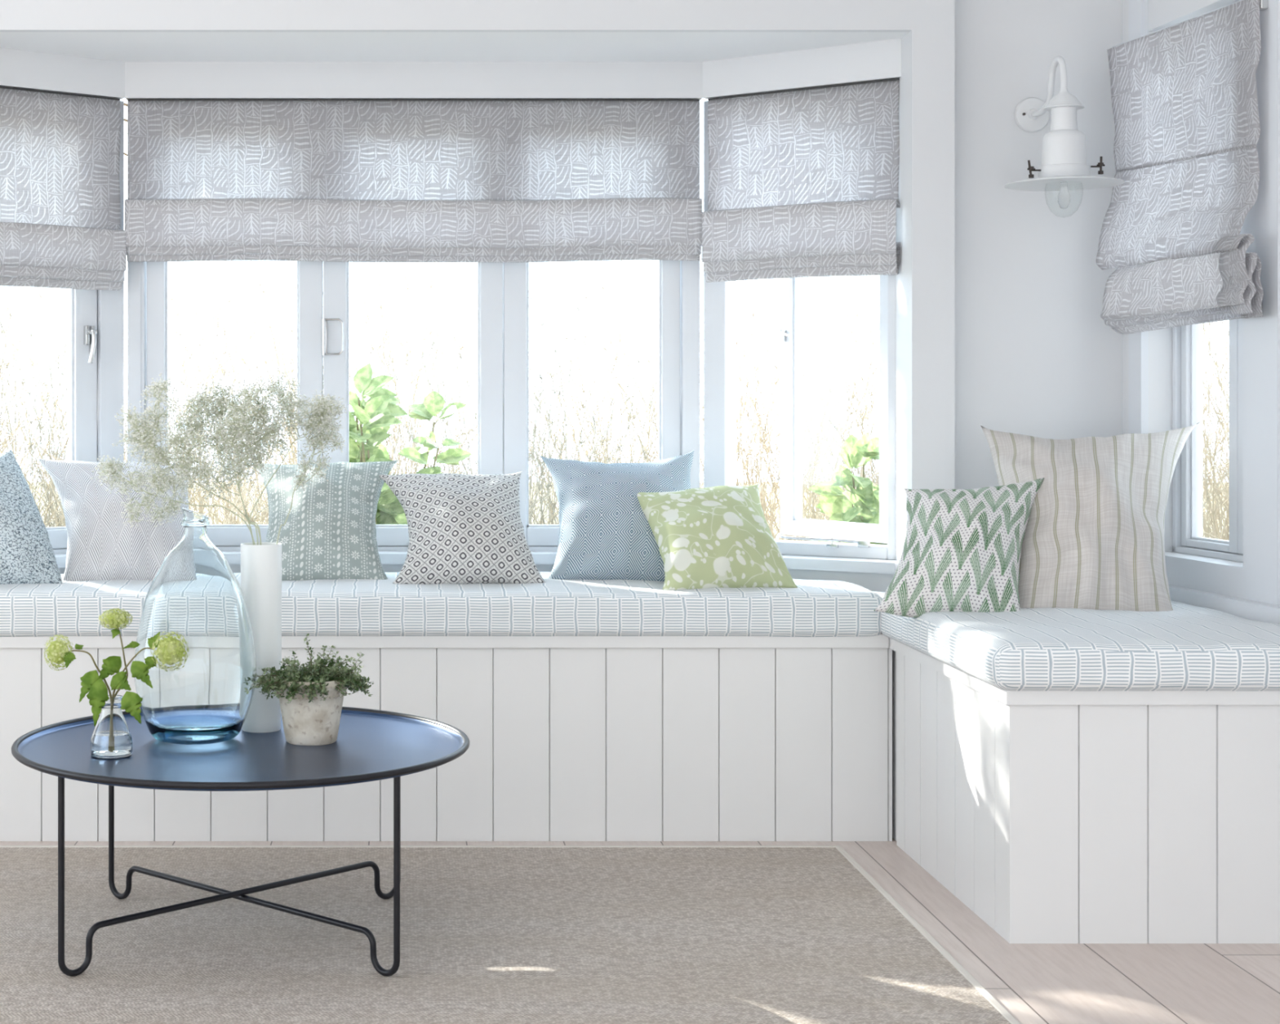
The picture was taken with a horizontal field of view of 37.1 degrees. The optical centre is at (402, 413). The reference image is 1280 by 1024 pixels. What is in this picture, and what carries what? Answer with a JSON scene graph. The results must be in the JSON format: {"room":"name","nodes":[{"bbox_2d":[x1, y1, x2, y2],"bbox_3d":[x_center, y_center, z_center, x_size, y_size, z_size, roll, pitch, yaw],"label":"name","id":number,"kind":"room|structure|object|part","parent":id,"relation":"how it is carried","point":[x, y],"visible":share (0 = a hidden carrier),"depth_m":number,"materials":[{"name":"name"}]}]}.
{"room":"living room","nodes":[
{"label":"living room","id":0,"kind":"room"},
{"bbox_2d":[0,37,901,101],"bbox_3d":[0.028,-0.898,4.950,2.592,0.097,0.440,0,0,0],"label":"wall","id":1,"kind":"structure","parent":0,"point":[874,60],"depth_m":5.05,"materials":[{"name":"white paint"}]},
{"bbox_2d":[0,31,908,62],"bbox_3d":[0.025,-1.007,4.978,2.850,0.120,0.645,0,0,0],"label":"ceiling","id":2,"kind":"structure","parent":1,"relation":"attached to","point":[126,46],"depth_m":4.82,"materials":[{"name":"white paint"}]},
{"bbox_2d":[57,564,894,591],"bbox_3d":[0.029,0.700,4.948,2.615,0.600,0.484,0,0,0],"label":"wall","id":3,"kind":"structure","parent":0,"point":[880,582],"depth_m":4.80,"materials":[{"name":"white paint"}]},
{"bbox_2d":[45,100,124,554],"bbox_3d":[-1.010,-0.239,4.948,0.589,1.222,0.102,0,0,-34],"label":"window","id":4,"kind":"structure","parent":3,"relation":"in","point":[95,317],"depth_m":5.06,"materials":[{"name":"white"}]},
{"bbox_2d":[0,86,126,290],"bbox_3d":[-0.971,-0.588,4.901,0.527,0.519,0.053,0,0,-34],"label":"blind","id":5,"kind":"object","parent":4,"relation":"attached to","point":[60,208],"visible":1,"depth_m":4.94,"materials":[{"name":"fabric"}]},
{"bbox_3d":[-0.975,-0.658,4.906,0.519,0.370,0.010,0,0,-34],"label":"blind panel","id":6,"kind":"part","parent":5,"relation":"part of","materials":[{"name":"fabric"}]},
{"bbox_3d":[-1.027,-0.225,4.954,0.463,1.167,0.043,0,0,-34],"label":"sash","id":7,"kind":"part","parent":4,"relation":"part of","materials":[{"name":"white"}]},
{"bbox_3d":[-0.835,-0.186,5.032,0.028,0.102,0.045,0,0,-34],"label":"handle","id":8,"kind":"part","parent":4,"relation":"part of","materials":[{"name":"silver metal"}]},
{"bbox_2d":[127,101,699,551],"bbox_3d":[0.029,-0.239,5.122,1.553,1.222,0.087,0,0,0],"label":"window","id":9,"kind":"structure","parent":3,"relation":"in","point":[322,286],"depth_m":5.11,"materials":[{"name":"white"}]},
{"bbox_3d":[-0.458,-0.225,5.128,0.479,1.167,0.043,0,0,0],"label":"sash","id":10,"kind":"part","parent":9,"relation":"part of","materials":[{"name":"white wood"}]},
{"bbox_3d":[-0.191,-0.209,5.093,0.062,0.100,0.022,0,0,8],"label":"hinge handle","id":11,"kind":"part","parent":9,"relation":"part of","materials":[{"name":"silver metal"}]},
{"bbox_3d":[0.028,-0.225,5.128,0.489,1.167,0.043,0,0,0],"label":"sash","id":12,"kind":"part","parent":9,"relation":"part of","materials":[{"name":"white wood"}]},
{"bbox_2d":[124,99,702,262],"bbox_3d":[0.029,-0.628,5.054,1.547,0.440,0.053,0,0,0],"label":"blind","id":13,"kind":"object","parent":9,"relation":"attached to","point":[335,180],"visible":1,"depth_m":5.06,"materials":[{"name":"fabric"}]},
{"bbox_3d":[0.029,-0.699,5.061,1.539,0.288,0.011,0,0,0],"label":"blind panel","id":14,"kind":"part","parent":13,"relation":"part of","materials":[{"name":"fabric"}]},
{"bbox_3d":[0.515,-0.225,5.128,0.480,1.167,0.043,0,0,0],"label":"sash","id":15,"kind":"part","parent":9,"relation":"part of","materials":[{"name":"white wood"}]},
{"bbox_2d":[54,551,899,573],"bbox_3d":[0.029,0.386,4.942,2.615,0.028,0.497,0,0,0],"label":"window sill","id":16,"kind":"structure","parent":3,"relation":"on","point":[792,562],"depth_m":4.84,"materials":[{"name":"white"}]},
{"bbox_2d":[703,100,895,559],"bbox_3d":[1.131,-0.239,5.032,0.591,1.222,0.295,0,0,35],"label":"window","id":17,"kind":"structure","parent":3,"relation":"in","point":[719,297],"depth_m":5.08,"materials":[{"name":"white"}]},
{"bbox_3d":[1.050,-0.217,5.175,0.024,0.035,0.065,0,0,0],"label":"handle","id":18,"kind":"part","parent":17,"relation":"part of","materials":[{"name":"silver metal"}]},
{"bbox_2d":[702,78,900,282],"bbox_3d":[1.033,-0.600,4.892,0.537,0.496,0.053,0,0,35],"label":"blind","id":19,"kind":"object","parent":17,"relation":"attached to","point":[804,182],"visible":1,"depth_m":4.88,"materials":[{"name":"fabric"}]},
{"bbox_3d":[1.037,-0.683,4.898,0.529,0.321,0.010,0,0,35],"label":"blind panel","id":20,"kind":"part","parent":19,"relation":"part of","materials":[{"name":"fabric"}]},
{"bbox_3d":[1.171,-0.237,5.037,0.045,1.142,0.446,0,0,-28],"label":"sash","id":21,"kind":"part","parent":17,"relation":"part of","materials":[{"name":"white"}]},
{"bbox_2d":[0,0,1123,560],"bbox_3d":[-0.740,-0.225,4.740,5.120,2.450,0.220,0,0,0],"label":"wall","id":22,"kind":"structure","parent":0,"point":[1000,326],"depth_m":4.70,"materials":[{"name":"white paint"}]},
{"bbox_2d":[1004,55,1124,216],"bbox_3d":[1.573,-0.663,4.518,0.270,0.392,0.365,0,0,0],"label":"wall lamp","id":23,"kind":"object","parent":22,"relation":"attached to","point":[1064,168],"visible":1,"depth_m":4.45,"materials":[{"name":"white metal"}]},
{"bbox_3d":[1.573,-0.748,4.689,0.088,0.088,0.022,0,0,0],"label":"plate","id":24,"kind":"part","parent":23,"relation":"part of","materials":[{"name":"white metal"}]},
{"bbox_3d":[1.573,-0.798,4.577,0.015,0.122,0.228,0,0,0],"label":"arm","id":25,"kind":"part","parent":23,"relation":"part of","materials":[{"name":"white metal"}]},
{"bbox_3d":[1.573,-0.520,4.470,0.028,0.064,0.028,0,0,0],"label":"bulb","id":26,"kind":"part","parent":23,"relation":"part of","materials":[{"name":"white glass"}]},
{"bbox_3d":[1.573,-0.553,4.470,0.270,0.015,0.270,0,0,0],"label":"lamp shade","id":27,"kind":"part","parent":23,"relation":"part of","materials":[{"name":"white metal"}]},
{"bbox_2d":[0,838,1279,1023],"bbox_3d":[-0.350,1.030,1.900,5.900,0.060,6.800,0,0,0],"label":"floor","id":28,"kind":"structure","parent":0,"point":[1078,983],"depth_m":3.40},
{"bbox_2d":[0,633,892,840],"bbox_3d":[-0.905,0.757,4.695,4.190,0.486,0.610,0,0,0],"label":"window seat","id":29,"kind":"object","parent":28,"relation":"on","point":[571,738],"visible":0.56,"depth_m":4.40,"materials":[{"name":"white paint"}]},
{"bbox_2d":[0,571,882,636],"bbox_3d":[-0.737,0.464,4.676,3.730,0.121,0.607,0,0,0],"label":"seat cushion","id":30,"kind":"object","parent":29,"relation":"on","point":[338,606],"visible":0.61,"depth_m":4.38,"materials":[{"name":"fabric"}]},
{"bbox_2d":[0,448,62,584],"bbox_3d":[-1.002,0.269,4.632,0.358,0.364,0.271,0,0,0],"label":"cushion","id":31,"kind":"object","parent":30,"relation":"on","point":[27,555],"visible":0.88,"depth_m":4.54,"materials":[{"name":"fabric"}]},
{"bbox_2d":[35,457,188,581],"bbox_3d":[-0.727,0.275,4.737,0.426,0.329,0.287,0,0,-5],"label":"cushion","id":32,"kind":"object","parent":30,"relation":"on","point":[100,546],"visible":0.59,"depth_m":4.64,"materials":[{"name":"white fabric"}]},
{"bbox_2d":[253,459,398,580],"bbox_3d":[-0.204,0.277,4.768,0.388,0.317,0.306,0,0,0],"label":"cushion","id":33,"kind":"object","parent":30,"relation":"on","point":[329,531],"visible":0.75,"depth_m":4.67,"materials":[{"name":"green fabric"}]},
{"bbox_2d":[379,471,545,584],"bbox_3d":[0.139,0.288,4.691,0.434,0.282,0.302,0,0,0],"label":"cushion","id":34,"kind":"object","parent":30,"relation":"on","point":[463,528],"visible":0.97,"depth_m":4.60,"materials":[{"name":"fabric"}]},
{"bbox_2d":[538,449,694,581],"bbox_3d":[0.555,0.266,4.774,0.414,0.345,0.314,0,0,0],"label":"cushion","id":35,"kind":"object","parent":30,"relation":"on","point":[605,532],"visible":0.74,"depth_m":4.68,"materials":[{"name":"blue fabric"}]},
{"bbox_2d":[637,483,797,590],"bbox_3d":[0.752,0.302,4.579,0.381,0.260,0.277,0,0,0],"label":"cushion","id":36,"kind":"object","parent":30,"relation":"on","point":[717,536],"visible":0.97,"depth_m":4.50,"materials":[{"name":"green fabric"}]},
{"bbox_2d":[0,844,1020,1023],"bbox_3d":[-0.798,0.994,2.456,3.604,0.011,3.712,0,0,0],"label":"rug","id":37,"kind":"object","parent":28,"relation":"on","point":[490,934],"visible":1,"depth_m":3.52,"materials":[{"name":"carpet"}]},
{"bbox_2d":[11,706,469,976],"bbox_3d":[-0.304,0.804,3.575,0.863,0.374,0.863,0,0,0],"label":"coffee table","id":38,"kind":"object","parent":37,"relation":"on","point":[371,744],"visible":0.86,"depth_m":3.46,"materials":[{"name":"blue"}]},
{"bbox_2d":[89,694,133,758],"bbox_3d":[-0.537,0.575,3.465,0.078,0.109,0.078,0,0,0],"label":"glass bottle","id":39,"kind":"object","parent":38,"relation":"on","point":[111,737],"visible":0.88,"depth_m":3.44,"materials":[{"name":"clear glass"}]},
{"bbox_2d":[43,634,111,726],"bbox_3d":[-0.593,0.511,3.431,0.126,0.220,0.083,0,0,0],"label":"hydrangea","id":40,"kind":"object","parent":39,"relation":"in","point":[58,651],"visible":0.99,"depth_m":3.41,"materials":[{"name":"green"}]},
{"bbox_3d":[-0.570,0.526,3.441,0.085,0.191,0.020,0,0,-26],"label":"stem","id":41,"kind":"part","parent":40,"relation":"part of","materials":[{"name":"green plant"}]},
{"bbox_2d":[97,608,133,697],"bbox_3d":[-0.528,0.489,3.458,0.071,0.261,0.108,0,0,0],"label":"hydrangea","id":42,"kind":"object","parent":39,"relation":"in","point":[112,664],"visible":0.98,"depth_m":3.45,"materials":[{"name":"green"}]},
{"bbox_3d":[-0.525,0.505,3.477,0.033,0.229,0.011,0,0,-30],"label":"stem","id":43,"kind":"part","parent":42,"relation":"part of","materials":[{"name":"green plant"}]},
{"bbox_2d":[111,631,189,724],"bbox_3d":[-0.465,0.507,3.427,0.152,0.224,0.080,0,0,0],"label":"hydrangea","id":44,"kind":"object","parent":39,"relation":"in","point":[170,651],"visible":1,"depth_m":3.41,"materials":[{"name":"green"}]},
{"bbox_3d":[-0.500,0.522,3.439,0.095,0.193,0.020,0,0,22],"label":"stem","id":45,"kind":"part","parent":44,"relation":"part of","materials":[{"name":"green plant"}]},
{"bbox_3d":[-0.452,0.812,3.433,0.304,0.358,0.293,0,0,0],"label":"leg","id":46,"kind":"part","parent":38,"relation":"part of","materials":[{"name":"black metal"}]},
{"bbox_3d":[-0.454,0.812,3.719,0.414,0.358,0.012,0,0,44],"label":"leg","id":47,"kind":"part","parent":38,"relation":"part of","materials":[{"name":"black metal"}]},
{"bbox_2d":[133,507,256,744],"bbox_3d":[-0.400,0.405,3.630,0.235,0.447,0.233,0,0,13],"label":"glass bottle","id":48,"kind":"object","parent":38,"relation":"on","point":[195,593],"visible":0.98,"depth_m":3.55,"materials":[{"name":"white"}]},
{"bbox_2d":[240,542,281,733],"bbox_3d":[-0.282,0.444,3.745,0.082,0.371,0.082,0,0,0],"label":"vase","id":49,"kind":"object","parent":38,"relation":"on","point":[260,564],"visible":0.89,"depth_m":3.71,"materials":[{"name":"white ceramic"}]},
{"bbox_2d":[90,454,255,544],"bbox_3d":[-0.447,0.294,3.686,0.330,0.429,0.125,0,0,0],"label":"sprig","id":50,"kind":"object","parent":49,"relation":"in","point":[108,468],"visible":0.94,"depth_m":3.68,"materials":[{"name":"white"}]},
{"bbox_2d":[111,373,253,544],"bbox_3d":[-0.418,0.215,3.643,0.274,0.587,0.212,0,0,0],"label":"sprig","id":51,"kind":"object","parent":49,"relation":"in","point":[164,456],"visible":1,"depth_m":3.60,"materials":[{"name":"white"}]},
{"bbox_2d":[161,377,271,544],"bbox_3d":[-0.377,0.217,3.820,0.237,0.583,0.172,0,0,-9],"label":"sprig","id":52,"kind":"object","parent":49,"relation":"in","point":[219,411],"visible":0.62,"depth_m":3.82,"materials":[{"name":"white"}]},
{"bbox_2d":[208,376,290,544],"bbox_3d":[-0.301,0.217,3.696,0.115,0.583,0.192,0,0,41],"label":"sprig","id":53,"kind":"object","parent":49,"relation":"in","point":[260,412],"visible":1,"depth_m":3.69,"materials":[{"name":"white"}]},
{"bbox_2d":[248,367,342,544],"bbox_3d":[-0.213,0.207,3.798,0.187,0.602,0.133,0,0,0],"label":"sprig","id":54,"kind":"object","parent":49,"relation":"in","point":[287,405],"visible":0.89,"depth_m":3.80,"materials":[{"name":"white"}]},
{"bbox_2d":[276,390,346,544],"bbox_3d":[-0.207,0.230,3.815,0.202,0.557,0.107,0,0,-23],"label":"sprig","id":55,"kind":"object","parent":49,"relation":"in","point":[326,437],"visible":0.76,"depth_m":3.82,"materials":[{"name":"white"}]},
{"bbox_2d":[244,633,373,745],"bbox_3d":[-0.179,0.526,3.608,0.245,0.206,0.246,0,0,0],"label":"potted plant","id":56,"kind":"object","parent":38,"relation":"on","point":[311,696],"visible":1,"depth_m":3.56,"materials":[{"name":"ceramic"}]},
{"bbox_2d":[274,673,347,745],"bbox_3d":[-0.176,0.567,3.610,0.145,0.125,0.145,0,0,0],"label":"pot","id":57,"kind":"object","parent":38,"relation":"on","point":[317,722],"depth_m":3.56,"materials":[{"name":"ceramic"}]},
{"bbox_3d":[-0.155,0.812,3.432,0.414,0.358,0.012,0,0,44],"label":"leg","id":58,"kind":"part","parent":38,"relation":"part of","materials":[{"name":"black metal"}]},
{"bbox_3d":[-0.155,0.812,3.719,0.414,0.358,0.012,0,0,-44],"label":"leg","id":59,"kind":"part","parent":38,"relation":"part of","materials":[{"name":"black metal"}]},
{"bbox_2d":[888,637,1279,943],"bbox_3d":[1.508,0.755,4.075,0.739,0.489,1.070,0,0,0],"label":"window seat","id":60,"kind":"object","parent":28,"relation":"on","point":[1053,816],"visible":0.89,"depth_m":3.55,"materials":[{"name":"white paint"}]},
{"bbox_2d":[872,591,1279,690],"bbox_3d":[1.454,0.469,4.056,0.691,0.105,1.087,0,0,0],"label":"seat cushion","id":61,"kind":"object","parent":60,"relation":"on","point":[1187,646],"visible":0.74,"depth_m":3.56,"materials":[{"name":"fabric"}]},
{"bbox_2d":[873,477,1044,617],"bbox_3d":[1.240,0.296,4.173,0.300,0.304,0.335,0,0,29],"label":"cushion","id":62,"kind":"object","parent":61,"relation":"on","point":[962,551],"visible":0.95,"depth_m":4.08,"materials":[{"name":"green fabric"}]},
{"bbox_2d":[980,422,1199,611],"bbox_3d":[1.609,0.248,4.263,0.513,0.460,0.474,0,0,8],"label":"cushion","id":63,"kind":"object","parent":61,"relation":"on","point":[1094,536],"visible":0.81,"depth_m":4.14,"materials":[{"name":"fabric"}]},
{"bbox_2d":[1123,0,1243,566],"bbox_3d":[2.092,-0.225,1.655,0.130,2.450,6.317,0,0,-4],"label":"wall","id":64,"kind":"structure","parent":0,"point":[1162,14],"depth_m":4.57,"materials":[{"name":"white paint"}]},
{"bbox_2d":[1128,0,1279,604],"bbox_3d":[1.823,-0.324,4.289,0.018,1.452,0.682,0,0,-4],"label":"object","id":65,"kind":"structure","parent":64,"relation":"in","point":[1258,580],"depth_m":4.01,"materials":[{"name":"white"}]},
{"bbox_2d":[1096,0,1268,333],"bbox_3d":[1.760,-0.546,4.252,0.096,0.703,0.631,0,0,-8],"label":"blind","id":66,"kind":"object","parent":65,"relation":"attached to","point":[1184,94],"visible":0.99,"depth_m":4.25,"materials":[{"name":"fabric"}]},
{"bbox_3d":[1.754,-0.470,4.270,0.065,0.245,0.593,0,0,-8],"label":"blind panel","id":67,"kind":"part","parent":66,"relation":"part of","materials":[{"name":"fabric"}]},
{"bbox_3d":[1.773,-0.728,4.272,0.031,0.324,0.589,0,0,-9],"label":"blind panel","id":68,"kind":"part","parent":66,"relation":"part of","materials":[{"name":"fabric"}]},
{"bbox_2d":[1172,225,1243,562],"bbox_3d":[1.919,-0.297,4.334,0.060,1.265,0.476,0,0,-4],"label":"window","id":69,"kind":"structure","parent":64,"relation":"in","point":[1187,340],"depth_m":4.52,"materials":[{"name":"white wood"}]},
{"bbox_3d":[1.916,-0.294,4.421,0.043,1.227,0.264,0,0,-4],"label":"sash","id":70,"kind":"part","parent":69,"relation":"part of","materials":[{"name":"white"}]},
{"bbox_3d":[1.932,-0.294,4.202,0.043,1.227,0.173,0,0,-4],"label":"sash","id":71,"kind":"part","parent":69,"relation":"part of","materials":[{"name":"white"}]},
{"bbox_2d":[1168,584,1279,624],"bbox_3d":[1.840,0.456,3.843,0.050,0.108,1.695,0,0,-4],"label":"trim","id":72,"kind":"structure","parent":64,"relation":"attached to","point":[1238,606],"depth_m":4.09,"materials":[{"name":"white"}]},
{"label":"outside","id":73,"kind":"structure","parent":0,"visible":0},
{"bbox_2d":[29,482,1229,541],"bbox_3d":[0.000,1.475,22.700,60.000,0.050,34.600,0,0,0],"label":"ground","id":74,"kind":"structure","parent":73,"point":[777,536],"depth_m":30.50,"materials":[{"name":"yellow plant"}]},
{"bbox_2d":[0,302,52,453],"bbox_3d":[-2.843,0.319,8.842,2.478,2.267,2.299,0,0,0],"label":"grass","id":75,"kind":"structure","parent":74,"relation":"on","point":[43,393],"depth_m":8.79,"materials":[{"name":"beige plant"}]},
{"bbox_2d":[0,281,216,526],"bbox_3d":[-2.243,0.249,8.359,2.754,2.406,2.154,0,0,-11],"label":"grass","id":76,"kind":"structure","parent":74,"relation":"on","point":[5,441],"depth_m":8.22,"materials":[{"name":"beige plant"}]},
{"bbox_2d":[124,102,127,155],"bbox_3d":[-2.662,-0.502,8.279,4.002,3.904,1.683,0,0,0],"label":"tree","id":77,"kind":"object","parent":74,"relation":"on","point":[125,104],"visible":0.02,"depth_m":8.42,"materials":[{"name":"brown plant"}]},
{"bbox_2d":[0,288,291,527],"bbox_3d":[-1.416,0.380,8.787,2.175,2.143,2.265,0,0,0],"label":"grass","id":78,"kind":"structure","parent":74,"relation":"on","point":[41,427],"depth_m":8.60,"materials":[{"name":"grey plant"}]},
{"bbox_2d":[0,260,703,526],"bbox_3d":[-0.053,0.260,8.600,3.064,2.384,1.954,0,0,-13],"label":"grass","id":79,"kind":"structure","parent":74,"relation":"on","point":[399,461],"depth_m":8.64,"materials":[{"name":"beige plant"}]},
{"bbox_2d":[349,363,471,524],"bbox_3d":[-0.082,0.639,6.350,0.638,1.624,0.476,0,0,0],"label":"leafy shrub","id":80,"kind":"object","parent":74,"relation":"on","point":[377,410],"visible":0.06,"depth_m":6.33,"materials":[{"name":"green plant"}]},
{"bbox_2d":[247,260,879,541],"bbox_3d":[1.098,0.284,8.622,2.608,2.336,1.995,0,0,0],"label":"grass","id":81,"kind":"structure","parent":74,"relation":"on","point":[615,357],"depth_m":8.62,"materials":[{"name":"beige plant"}]},
{"bbox_2d":[564,252,879,541],"bbox_3d":[1.800,0.258,8.308,2.250,2.388,1.889,0,0,0],"label":"grass","id":82,"kind":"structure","parent":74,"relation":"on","point":[765,439],"depth_m":8.32,"materials":[{"name":"beige plant"}]},
{"bbox_2d":[808,431,887,544],"bbox_3d":[1.647,0.734,6.603,0.574,1.434,0.356,0,0,0],"label":"leafy shrub","id":83,"kind":"object","parent":74,"relation":"on","point":[837,504],"visible":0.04,"depth_m":6.61,"materials":[{"name":"green plant"}]},
{"bbox_2d":[736,275,1229,541],"bbox_3d":[2.666,0.382,8.817,2.491,2.140,2.170,0,0,22],"label":"grass","id":84,"kind":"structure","parent":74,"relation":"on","point":[846,387],"depth_m":8.73,"materials":[{"name":"grey plant"}]},
{"bbox_2d":[870,320,1229,540],"bbox_3d":[3.317,0.339,8.262,2.284,2.224,2.416,0,0,0],"label":"grass","id":85,"kind":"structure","parent":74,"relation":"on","point":[1214,513],"depth_m":7.89,"materials":[{"name":"beige plant"}]},
{"bbox_2d":[1202,320,1229,540],"bbox_3d":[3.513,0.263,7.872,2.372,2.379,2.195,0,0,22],"label":"grass","id":86,"kind":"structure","parent":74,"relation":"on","point":[1209,513],"depth_m":7.71,"materials":[{"name":"beige plant"}]},
{"bbox_2d":[1202,320,1229,532],"bbox_3d":[4.951,0.193,9.399,2.670,2.517,2.090,0,0,0],"label":"tree","id":87,"kind":"object","parent":74,"relation":"on","point":[1227,320],"visible":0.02,"depth_m":9.80,"materials":[{"name":"beige plant"}]}
]}

